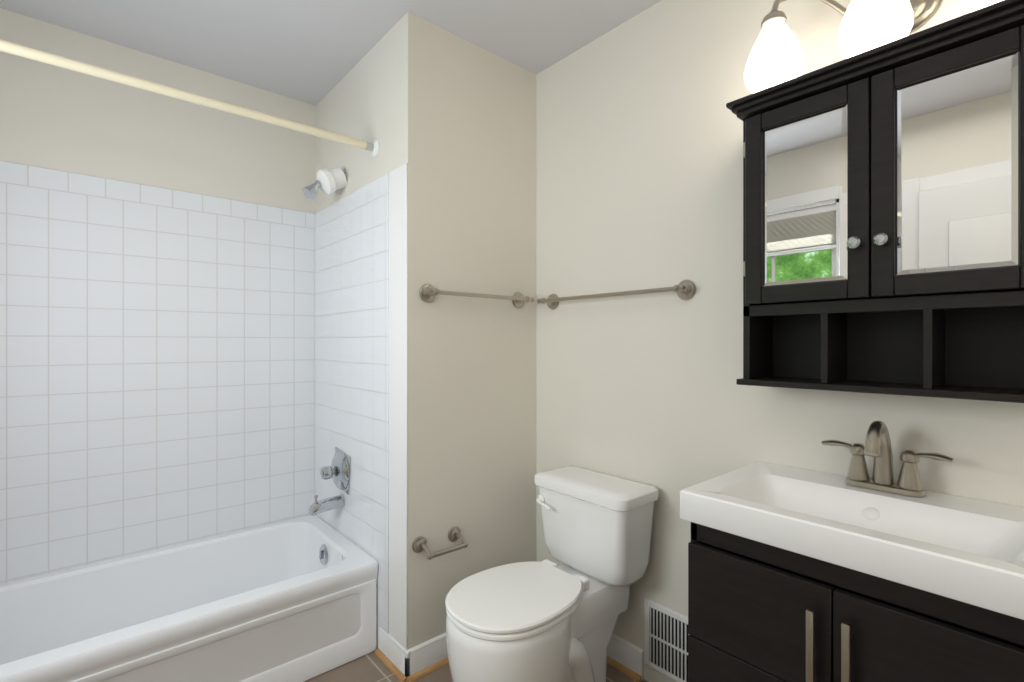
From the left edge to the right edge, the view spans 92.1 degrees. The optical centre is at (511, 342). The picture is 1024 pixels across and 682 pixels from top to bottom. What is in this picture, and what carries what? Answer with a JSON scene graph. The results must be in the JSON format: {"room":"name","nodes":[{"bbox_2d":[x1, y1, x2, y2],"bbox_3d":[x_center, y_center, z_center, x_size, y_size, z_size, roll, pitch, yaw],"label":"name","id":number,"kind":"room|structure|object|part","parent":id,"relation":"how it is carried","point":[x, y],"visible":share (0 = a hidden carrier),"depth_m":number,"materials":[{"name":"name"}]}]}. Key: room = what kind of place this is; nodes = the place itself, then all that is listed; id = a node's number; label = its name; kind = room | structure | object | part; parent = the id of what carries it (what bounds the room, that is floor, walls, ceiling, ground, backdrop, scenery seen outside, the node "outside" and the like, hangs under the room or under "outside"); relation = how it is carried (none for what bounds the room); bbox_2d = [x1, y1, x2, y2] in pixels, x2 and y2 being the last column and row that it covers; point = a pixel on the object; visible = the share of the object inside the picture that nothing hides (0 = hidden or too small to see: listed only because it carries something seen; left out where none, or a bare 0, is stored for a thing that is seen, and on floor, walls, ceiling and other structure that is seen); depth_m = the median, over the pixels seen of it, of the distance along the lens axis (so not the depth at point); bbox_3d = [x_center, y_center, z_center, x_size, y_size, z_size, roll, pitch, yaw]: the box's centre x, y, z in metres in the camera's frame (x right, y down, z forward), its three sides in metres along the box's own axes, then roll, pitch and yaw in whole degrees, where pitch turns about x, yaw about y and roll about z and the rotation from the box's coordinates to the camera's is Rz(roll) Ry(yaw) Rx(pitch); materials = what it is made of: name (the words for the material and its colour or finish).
{"room":"bathroom","nodes":[
{"label":"bathroom","id":0,"kind":"room"},
{"bbox_2d":[0,8,315,213],"bbox_3d":[-1.698,0.008,2.028,1.701,2.440,0.160,0,0,-41],"label":"wall","id":1,"kind":"structure","parent":0,"point":[53,117],"depth_m":2.06,"materials":[{"name":"paint"}]},
{"bbox_2d":[0,161,314,583],"bbox_3d":[-1.582,0.135,2.017,1.541,1.586,0.008,0,0,-41],"label":"tile","id":2,"kind":"structure","parent":1,"relation":"attached to","point":[157,367],"depth_m":2.06,"materials":[{"name":"white tile"}]},
{"bbox_2d":[0,0,660,105],"bbox_3d":[-0.275,-1.262,1.004,2.510,0.100,3.570,0,0,-41],"label":"ceiling","id":3,"kind":"structure","parent":0,"point":[313,52],"depth_m":1.90,"materials":[{"name":"white paint"}]},
{"bbox_2d":[316,12,535,648],"bbox_3d":[-0.439,0.008,2.491,0.809,2.440,1.110,0,0,-41],"label":"wall","id":4,"kind":"structure","parent":0,"point":[448,117],"depth_m":1.99,"materials":[{"name":"paint"}]},
{"bbox_2d":[0,39,379,156],"bbox_3d":[-1.134,-0.789,1.500,1.540,0.068,0.068,0,0,-41],"label":"curtain rod","id":5,"kind":"object","parent":4,"relation":"attached to","point":[9,47],"visible":1,"depth_m":1.55,"materials":[{"name":"beige metal"}]},
{"bbox_2d":[302,167,346,199],"bbox_3d":[-0.831,-0.708,2.190,0.190,0.165,0.108,0,0,-41],"label":"shower head","id":6,"kind":"object","parent":4,"relation":"attached to","point":[330,181],"visible":1,"depth_m":2.17},
{"bbox_2d":[315,173,388,647],"bbox_3d":[-0.738,0.285,2.213,0.008,1.886,0.801,0,0,-41],"label":"tile","id":7,"kind":"structure","parent":4,"relation":"attached to","point":[352,325],"depth_m":2.12,"materials":[{"name":"white tile"}]},
{"bbox_2d":[309,494,344,515],"bbox_3d":[-0.824,0.710,2.197,0.142,0.085,0.062,0,0,-41],"label":"tub spout","id":8,"kind":"object","parent":7,"relation":"attached to","point":[324,505],"visible":1,"depth_m":2.17,"materials":[{"name":"silver metal"}]},
{"bbox_2d":[320,447,350,494],"bbox_3d":[-0.807,0.579,2.211,0.097,0.189,0.189,0,0,-41],"label":"tub valve","id":9,"kind":"object","parent":7,"relation":"attached to","point":[337,471],"visible":1,"depth_m":2.19,"materials":[{"name":"silver metal"}]},
{"bbox_2d":[374,627,409,681],"bbox_3d":[-0.458,1.175,1.873,0.029,0.105,0.228,0,0,-41],"label":"baseboard","id":10,"kind":"structure","parent":4,"relation":"attached to","point":[390,650],"depth_m":1.86,"materials":[{"name":"white wood"}]},
{"bbox_2d":[389,163,407,649],"bbox_3d":[-0.429,0.233,1.858,0.006,1.782,0.140,0,0,-41],"label":"trim","id":11,"kind":"structure","parent":4,"relation":"attached to","point":[398,404],"depth_m":1.85,"materials":[{"name":"white"}]},
{"bbox_2d":[405,633,448,681],"bbox_3d":[-0.131,1.175,2.004,0.662,0.105,0.029,0,0,-41],"label":"baseboard","id":12,"kind":"structure","parent":4,"relation":"attached to","point":[428,656],"depth_m":1.84,"materials":[{"name":"white wood"}]},
{"bbox_2d":[412,526,467,559],"bbox_3d":[-0.258,0.751,1.855,0.216,0.061,0.086,0,0,-41],"label":"paper holder","id":13,"kind":"object","parent":4,"relation":"attached to","point":[419,545],"visible":1,"depth_m":1.83,"materials":[{"name":"silver metal"}]},
{"bbox_2d":[420,284,533,307],"bbox_3d":[-0.121,-0.186,1.981,0.526,0.070,0.074,0,0,-41],"label":"towel rail","id":14,"kind":"object","parent":4,"relation":"attached to","point":[429,293],"visible":1,"depth_m":1.90,"materials":[{"name":"silver metal"}]},
{"bbox_2d":[304,651,647,681],"bbox_3d":[-0.275,1.278,1.004,2.510,0.100,3.570,0,0,-41],"label":"floor","id":15,"kind":"structure","parent":0,"point":[371,667],"depth_m":1.83,"materials":[{"name":"tile"}]},
{"bbox_2d":[0,515,377,681],"bbox_3d":[-1.342,1.049,1.739,1.523,0.358,0.724,0,0,-41],"label":"bathtub","id":16,"kind":"object","parent":15,"relation":"on","point":[293,600],"visible":0.98,"depth_m":1.83,"materials":[{"name":"white ceramic"}]},
{"bbox_2d":[445,465,658,681],"bbox_3d":[0.112,0.865,1.662,0.723,0.726,0.440,0,0,-41],"label":"toilet","id":17,"kind":"object","parent":15,"relation":"on","point":[546,620],"visible":1,"depth_m":1.63,"materials":[{"name":"white ceramic"}]},
{"bbox_3d":[0.017,0.808,1.579,0.471,0.042,0.360,0,0,-41],"label":"seat","id":18,"kind":"part","parent":17,"relation":"part of","materials":[{"name":"white plastic"}]},
{"bbox_3d":[0.291,0.670,1.817,0.248,0.337,0.440,0,0,-41],"label":"tank","id":19,"kind":"part","parent":17,"relation":"part of","materials":[{"name":"white ceramic"}]},
{"bbox_2d":[680,461,1023,681],"bbox_3d":[0.778,0.793,1.095,0.474,0.870,0.650,0,0,-41],"label":"bathroom vanity","id":20,"kind":"object","parent":15,"relation":"on","point":[799,575],"visible":1,"depth_m":1.00,"materials":[{"name":"brown wood"}]},
{"bbox_2d":[822,420,953,497],"bbox_3d":[0.875,0.271,1.178,0.141,0.172,0.260,0,0,-41],"label":"faucet","id":21,"kind":"object","parent":20,"relation":"on","point":[878,447],"visible":1,"depth_m":1.18,"materials":[{"name":"silver metal"}]},
{"bbox_2d":[536,0,1023,681],"bbox_3d":[0.976,0.008,1.355,0.160,2.440,2.460,0,0,-41],"label":"wall","id":22,"kind":"structure","parent":0,"point":[638,154],"depth_m":1.72,"materials":[{"name":"paint"}]},
{"bbox_2d":[537,280,695,309],"bbox_3d":[0.357,-0.179,1.888,0.075,0.070,0.698,0,0,-41],"label":"towel rail","id":23,"kind":"object","parent":22,"relation":"attached to","point":[684,289],"visible":1,"depth_m":1.75,"materials":[{"name":"silver metal"}]},
{"bbox_2d":[607,633,643,681],"bbox_3d":[0.285,1.175,2.008,0.029,0.105,0.567,0,0,-41],"label":"baseboard","id":24,"kind":"structure","parent":22,"relation":"attached to","point":[625,657],"depth_m":1.84,"materials":[{"name":"white wood"}]},
{"bbox_2d":[644,598,689,681],"bbox_3d":[0.584,1.048,1.675,0.012,0.240,0.318,0,0,-41],"label":"air vent","id":25,"kind":"object","parent":22,"relation":"in","point":[666,634],"visible":0.69,"depth_m":1.73,"materials":[{"name":"white metal"}]},
{"bbox_2d":[744,0,1002,93],"bbox_3d":[0.875,-0.814,1.179,0.221,0.250,0.588,0,0,-41],"label":"sconce","id":26,"kind":"object","parent":22,"relation":"attached to","point":[776,56],"visible":0.9,"depth_m":1.21,"materials":[{"name":"white glass"}]},
{"bbox_3d":[0.701,-0.773,1.321,0.144,0.168,0.144,0,0,-41],"label":"lamp shade","id":27,"kind":"part","parent":26,"relation":"part of","materials":[{"name":"white glass"}]},
{"bbox_3d":[0.846,-0.773,1.154,0.144,0.168,0.144,0,0,-41],"label":"lamp shade","id":28,"kind":"part","parent":26,"relation":"part of","materials":[{"name":"white glass"}]},
{"bbox_3d":[0.992,-0.773,0.986,0.144,0.168,0.144,0,0,-41],"label":"lamp shade","id":29,"kind":"part","parent":26,"relation":"part of","materials":[{"name":"white glass"}]},
{"bbox_2d":[726,0,1023,402],"bbox_3d":[0.876,-0.271,1.180,0.216,0.774,0.646,0,0,-41],"label":"medicine cabinet","id":30,"kind":"object","parent":22,"relation":"attached to","point":[883,219],"visible":1,"depth_m":1.12,"materials":[{"name":"brown wood"}]}
]}

